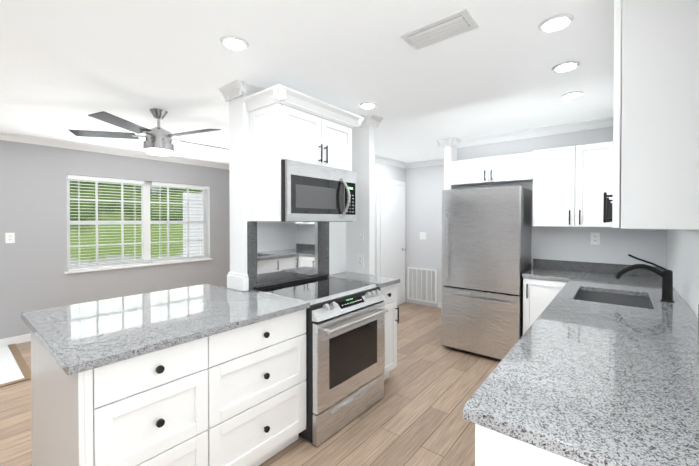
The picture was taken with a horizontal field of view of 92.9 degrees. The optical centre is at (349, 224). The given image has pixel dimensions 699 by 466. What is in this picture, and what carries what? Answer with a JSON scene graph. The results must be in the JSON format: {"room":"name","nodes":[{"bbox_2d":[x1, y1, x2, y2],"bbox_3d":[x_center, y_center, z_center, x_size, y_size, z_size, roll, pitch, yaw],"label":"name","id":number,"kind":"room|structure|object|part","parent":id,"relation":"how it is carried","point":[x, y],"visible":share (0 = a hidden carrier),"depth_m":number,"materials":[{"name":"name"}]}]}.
{"room":"kitchen","nodes":[
{"label":"kitchen","id":0,"kind":"room"},
{"bbox_2d":[0,140,233,338],"bbox_3d":[-3.315,0.167,4.734,0.200,2.440,7.700,1,1,39],"label":"wall","id":1,"kind":"structure","parent":0,"point":[33,216],"depth_m":4.17,"materials":[{"name":"grey paint"}]},
{"bbox_2d":[5,233,14,242],"bbox_3d":[-3.915,0.157,3.829,0.008,0.120,0.075,1,1,39],"label":"light switch","id":2,"kind":"object","parent":1,"relation":"attached to","point":[9,237],"visible":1,"depth_m":3.83,"materials":[{"name":"white plastic"}]},
{"bbox_2d":[0,333,30,346],"bbox_3d":[-3.201,1.343,4.719,0.013,0.090,7.400,1,1,39],"label":"baseboard","id":3,"kind":"structure","parent":1,"relation":"attached to","point":[16,340],"depth_m":3.86,"materials":[{"name":"white wood"}]},
{"bbox_2d":[8,344,30,376],"bbox_3d":[-3.427,1.396,3.444,1.270,0.011,0.064,1,1,39],"label":"trim","id":4,"kind":"structure","parent":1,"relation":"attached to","point":[21,362],"depth_m":3.39,"materials":[{"name":"brown wood"}]},
{"bbox_2d":[0,131,228,169],"bbox_3d":[-3.179,-1.010,4.674,0.070,0.085,7.400,1,1,39],"label":"crown molding","id":5,"kind":"structure","parent":1,"relation":"attached to","point":[6,136],"depth_m":4.46,"materials":[{"name":"white wood"}]},
{"bbox_2d":[64,174,211,273],"bbox_3d":[-3.044,-0.013,5.001,0.180,1.265,1.960,1,1,39],"label":"window","id":6,"kind":"structure","parent":1,"relation":"in","point":[146,232],"depth_m":5.00,"materials":[{"name":"white wood"}]},
{"bbox_2d":[67,175,208,270],"bbox_3d":[-3.033,-0.027,4.992,0.060,1.233,1.876,1,1,39],"label":"window blinds","id":7,"kind":"object","parent":6,"relation":"attached to","point":[160,184],"visible":0.92,"depth_m":4.83,"materials":[{"name":"white plastic"}]},
{"bbox_2d":[0,302,501,465],"bbox_3d":[-1.224,1.436,3.048,6.790,0.060,7.700,1,1,39],"label":"floor","id":8,"kind":"structure","parent":0,"point":[413,416],"depth_m":2.43,"materials":[{"name":"brown wood"}]},
{"bbox_2d":[0,346,24,383],"bbox_3d":[-4.246,1.411,2.437,1.270,0.004,2.540,1,1,39],"label":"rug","id":9,"kind":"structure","parent":8,"relation":"on","point":[10,370],"depth_m":3.23,"materials":[{"name":"white fabric"}]},
{"bbox_2d":[0,375,30,387],"bbox_3d":[-3.711,1.412,2.041,0.060,0.011,2.600,1,1,39],"label":"trim","id":10,"kind":"structure","parent":8,"relation":"on","point":[27,377],"depth_m":2.95,"materials":[{"name":"brown wood"}]},
{"bbox_2d":[21,284,309,465],"bbox_3d":[-1.055,0.958,2.001,1.105,0.920,1.197,1,1,39],"label":"base cabinet","id":11,"kind":"object","parent":8,"relation":"on","point":[205,375],"visible":1,"depth_m":1.63,"materials":[{"name":"white wood"}]},
{"bbox_2d":[254,274,387,446],"bbox_3d":[-0.194,0.942,2.579,0.736,0.940,0.780,1,1,39],"label":"range","id":12,"kind":"object","parent":8,"relation":"on","point":[345,345],"visible":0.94,"depth_m":2.33,"materials":[{"name":"silver metal"}]},
{"bbox_2d":[328,272,399,379],"bbox_3d":[0.111,0.946,3.055,0.641,0.920,0.332,1,1,39],"label":"base cabinet","id":13,"kind":"object","parent":8,"relation":"on","point":[388,287],"visible":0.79,"depth_m":2.94,"materials":[{"name":"white wood"}]},
{"bbox_2d":[441,185,531,359],"bbox_3d":[1.506,0.509,3.674,0.793,1.780,0.643,1,1,39],"label":"fridge","id":14,"kind":"object","parent":8,"relation":"on","point":[486,246],"visible":0.83,"depth_m":3.44,"materials":[{"name":"silver metal"}]},
{"bbox_2d":[463,259,698,465],"bbox_3d":[1.434,0.907,2.094,1.066,1.020,3.213,1,1,39],"label":"countertop","id":15,"kind":"structure","parent":8,"relation":"on","point":[598,365],"depth_m":1.09,"materials":[{"name":"white stone"}]},
{"bbox_2d":[615,254,674,301],"bbox_3d":[1.960,0.349,2.213,0.300,0.290,0.068,1,1,39],"label":"faucet","id":16,"kind":"object","parent":15,"relation":"on","point":[666,275],"visible":1,"depth_m":2.15,"materials":[{"name":"black metal"}]},
{"bbox_2d":[235,96,345,291],"bbox_3d":[-0.461,0.187,2.974,0.150,2.440,1.170,1,1,39],"label":"wall","id":17,"kind":"structure","parent":0,"point":[337,247],"depth_m":3.24,"materials":[{"name":"white paint"}]},
{"bbox_2d":[218,84,232,101],"bbox_3d":[-0.566,-0.991,2.982,0.100,0.085,1.270,1,1,39],"label":"crown molding","id":18,"kind":"structure","parent":17,"relation":"attached to","point":[224,89],"depth_m":2.50,"materials":[{"name":"white wood"}]},
{"bbox_2d":[227,95,248,291],"bbox_3d":[-0.845,-0.226,2.497,0.222,1.434,0.048,1,1,39],"label":"trim","id":19,"kind":"structure","parent":17,"relation":"attached to","point":[237,277],"depth_m":2.47,"materials":[{"name":"white wood"}]},
{"bbox_2d":[247,221,328,289],"bbox_3d":[-0.481,0.232,2.818,0.013,0.512,0.898,1,1,39],"label":"backsplash panel","id":20,"kind":"object","parent":17,"relation":"attached to","point":[277,252],"visible":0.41,"depth_m":2.75,"materials":[{"name":"mirror"}]},
{"bbox_2d":[228,79,354,128],"bbox_3d":[-0.399,-0.989,2.846,0.090,0.085,1.270,1,1,39],"label":"crown molding","id":21,"kind":"structure","parent":17,"relation":"attached to","point":[232,90],"depth_m":2.43,"materials":[{"name":"white wood"}]},
{"bbox_2d":[241,84,363,220],"bbox_3d":[-0.332,-0.472,2.661,0.432,0.895,0.934,1,1,39],"label":"upper cabinet","id":22,"kind":"object","parent":17,"relation":"attached to","point":[285,122],"visible":0.88,"depth_m":2.41,"materials":[{"name":"white wood"}]},
{"bbox_2d":[255,159,355,221],"bbox_3d":[-0.307,-0.234,2.658,0.477,0.427,0.768,1,1,39],"label":"microwave","id":23,"kind":"object","parent":22,"relation":"attached to","point":[310,192],"visible":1,"depth_m":2.47,"materials":[{"name":"silver metal"}]},
{"bbox_2d":[0,0,621,163],"bbox_3d":[-0.991,-1.072,2.831,6.190,0.080,7.700,1,1,39],"label":"ceiling","id":24,"kind":"structure","parent":0,"point":[65,65],"depth_m":2.14,"materials":[{"name":"white paint"}]},
{"bbox_2d":[68,108,228,155],"bbox_3d":[-1.709,-0.839,3.059,1.330,0.389,1.279,1,1,39],"label":"ceiling fan","id":25,"kind":"object","parent":24,"relation":"hanging from","point":[158,140],"visible":1,"depth_m":2.93,"materials":[{"name":"silver metal"}]},
{"bbox_2d":[220,35,248,50],"bbox_3d":[-0.646,-1.014,1.868,0.156,0.012,0.156,1,1,39],"label":"recessed light","id":26,"kind":"object","parent":24,"relation":"in","point":[233,42],"visible":1,"depth_m":1.85,"materials":[{"name":"white plastic"}]},
{"bbox_2d":[359,102,376,108],"bbox_3d":[0.160,-1.026,2.875,0.156,0.012,0.156,1,1,39],"label":"recessed light","id":27,"kind":"object","parent":24,"relation":"in","point":[367,105],"visible":0.98,"depth_m":2.85,"materials":[{"name":"white"}]},
{"bbox_2d":[399,8,478,49],"bbox_3d":[0.468,-1.010,1.748,0.360,0.018,0.190,1,1,39],"label":"ceiling vent","id":28,"kind":"object","parent":24,"relation":"in","point":[460,22],"visible":1,"depth_m":1.72,"materials":[{"name":"grey metal"}]},
{"bbox_2d":[538,13,573,32],"bbox_3d":[1.043,-1.012,1.680,0.156,0.012,0.156,1,1,39],"label":"recessed light","id":29,"kind":"object","parent":24,"relation":"in","point":[557,22],"visible":1,"depth_m":1.66,"materials":[{"name":"white plastic"}]},
{"bbox_2d":[552,60,579,71],"bbox_3d":[1.400,-1.018,2.150,0.156,0.012,0.156,1,1,39],"label":"recessed light","id":30,"kind":"object","parent":24,"relation":"in","point":[565,66],"visible":1,"depth_m":2.13,"materials":[{"name":"white"}]},
{"bbox_2d":[561,91,583,98],"bbox_3d":[1.769,-1.023,2.636,0.156,0.012,0.156,1,1,39],"label":"recessed light","id":31,"kind":"object","parent":24,"relation":"in","point":[572,94],"visible":0.96,"depth_m":2.62,"materials":[{"name":"white"}]},
{"bbox_2d":[346,125,374,274],"bbox_3d":[-0.195,0.180,3.570,1.070,2.440,0.090,1,1,39],"label":"wall","id":32,"kind":"structure","parent":0,"point":[363,152],"depth_m":3.25,"materials":[{"name":"white paint"}]},
{"bbox_2d":[357,254,363,266],"bbox_3d":[0.107,0.359,3.262,0.075,0.120,0.008,1,1,39],"label":"outlet","id":33,"kind":"object","parent":32,"relation":"attached to","point":[360,260],"visible":1,"depth_m":3.26,"materials":[{"name":"white plastic"}]},
{"bbox_2d":[357,229,363,240],"bbox_3d":[0.105,0.104,3.256,0.075,0.120,0.015,1,1,39],"label":"light switch","id":34,"kind":"object","parent":32,"relation":"attached to","point":[360,234],"visible":1,"depth_m":3.25,"materials":[{"name":"white plastic"}]},
{"bbox_2d":[359,115,382,127],"bbox_3d":[-0.089,-0.997,3.561,1.050,0.085,0.090,1,1,39],"label":"crown molding","id":35,"kind":"structure","parent":32,"relation":"attached to","point":[373,120],"depth_m":3.19,"materials":[{"name":"white wood"}]},
{"bbox_2d":[375,161,405,274],"bbox_3d":[0.136,0.166,4.905,0.100,2.440,2.580,1,1,39],"label":"wall","id":36,"kind":"structure","parent":0,"point":[386,171],"depth_m":5.38,"materials":[{"name":"white paint"}]},
{"bbox_2d":[376,177,405,302],"bbox_3d":[0.698,0.321,5.500,0.021,2.115,0.880,1,1,39],"label":"door frame","id":37,"kind":"structure","parent":36,"relation":"attached to","point":[379,180],"depth_m":5.19,"materials":[{"name":"white wood"}]},
{"bbox_2d":[375,154,407,168],"bbox_3d":[0.231,-1.012,4.873,0.070,0.085,2.490,1,1,39],"label":"crown molding","id":38,"kind":"structure","parent":36,"relation":"attached to","point":[378,158],"depth_m":5.42,"materials":[{"name":"white wood"}]},
{"bbox_2d":[380,183,405,304],"bbox_3d":[0.736,0.360,5.470,0.111,2.022,0.710,1,1,39],"label":"hall door","id":39,"kind":"structure","parent":36,"relation":"in","point":[392,249],"depth_m":5.48,"materials":[{"name":"white wood"}]},
{"bbox_2d":[405,165,443,306],"bbox_3d":[1.512,0.159,5.535,1.440,2.440,0.167,1,1,39],"label":"wall","id":40,"kind":"structure","parent":0,"point":[424,186],"depth_m":5.65,"materials":[{"name":"white paint"}]},
{"bbox_3d":[1.236,1.032,5.672,0.550,0.570,0.016,1,1,39],"label":"return air vent grille","id":41,"kind":"part","parent":40,"relation":"part of","materials":[{"name":"white metal"}]},
{"bbox_2d":[420,232,425,238],"bbox_3d":[1.248,0.197,5.654,0.118,0.120,0.015,1,1,39],"label":"light switch","id":42,"kind":"object","parent":40,"relation":"attached to","point":[422,235],"visible":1,"depth_m":5.65,"materials":[{"name":"white plastic"}]},
{"bbox_2d":[408,159,443,167],"bbox_3d":[1.456,-1.018,5.437,1.080,0.085,0.070,1,1,39],"label":"crown molding","id":43,"kind":"structure","parent":40,"relation":"attached to","point":[437,161],"depth_m":5.57,"materials":[{"name":"white wood"}]},
{"bbox_2d":[444,146,456,189],"bbox_3d":[2.396,0.175,4.022,2.020,2.440,1.400,1,1,39],"label":"wall","id":44,"kind":"structure","parent":0,"point":[450,153],"depth_m":4.08,"materials":[{"name":"white paint"}]},
{"bbox_2d":[436,138,451,146],"bbox_3d":[1.519,-1.009,4.579,0.080,0.085,1.320,1,1,39],"label":"crown molding","id":45,"kind":"structure","parent":44,"relation":"attached to","point":[442,142],"depth_m":4.06,"materials":[{"name":"white wood"}]},
{"bbox_2d":[452,115,620,147],"bbox_3d":[2.090,-0.997,3.561,1.930,0.085,0.080,1,1,39],"label":"crown molding","id":46,"kind":"structure","parent":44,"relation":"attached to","point":[604,122],"depth_m":3.60,"materials":[{"name":"white wood"}]},
{"bbox_2d":[457,125,666,268],"bbox_3d":[2.178,0.179,3.683,1.930,2.440,0.200,1,1,39],"label":"wall","id":47,"kind":"structure","parent":0,"point":[617,245],"depth_m":3.41,"materials":[{"name":"white paint"}]},
{"bbox_2d":[451,152,530,186],"bbox_3d":[1.643,-0.618,3.838,0.888,0.290,0.218,1,1,39],"label":"upper cabinet","id":48,"kind":"object","parent":47,"relation":"attached to","point":[514,168],"depth_m":3.73,"materials":[{"name":"white wood"}]},
{"bbox_2d":[531,147,566,226],"bbox_3d":[2.124,-0.363,3.366,0.419,0.770,0.348,1,1,39],"label":"upper cabinet","id":49,"kind":"object","parent":47,"relation":"attached to","point":[548,166],"depth_m":3.27,"materials":[{"name":"white wood"}]},
{"bbox_2d":[567,141,612,226],"bbox_3d":[2.337,-0.361,3.193,0.362,0.770,0.348,1,1,39],"label":"upper cabinet","id":50,"kind":"object","parent":47,"relation":"attached to","point":[572,185],"depth_m":3.08,"materials":[{"name":"white wood"}]},
{"bbox_2d":[591,232,599,244],"bbox_3d":[2.457,0.143,3.320,0.075,0.120,0.008,1,1,39],"label":"outlet","id":51,"kind":"object","parent":47,"relation":"attached to","point":[595,238],"visible":1,"depth_m":3.32,"materials":[{"name":"white plastic"}]},
{"bbox_2d":[667,229,698,316],"bbox_3d":[1.333,0.209,0.955,0.200,2.440,7.700,1,1,39],"label":"wall","id":52,"kind":"structure","parent":0,"point":[683,255],"depth_m":2.14,"materials":[{"name":"white paint"}]},
{"bbox_2d":[607,0,698,229],"bbox_3d":[1.246,-0.450,1.281,0.350,0.930,0.507,1,1,39],"label":"upper cabinet","id":53,"kind":"object","parent":52,"relation":"attached to","point":[656,160],"depth_m":1.12,"materials":[{"name":"white wood"}]},
{"label":"outside","id":54,"kind":"structure","parent":0,"visible":0},
{"bbox_2d":[70,179,202,265],"bbox_3d":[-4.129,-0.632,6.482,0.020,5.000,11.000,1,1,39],"label":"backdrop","id":55,"kind":"structure","parent":54,"point":[87,236],"depth_m":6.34,"materials":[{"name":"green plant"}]}
]}

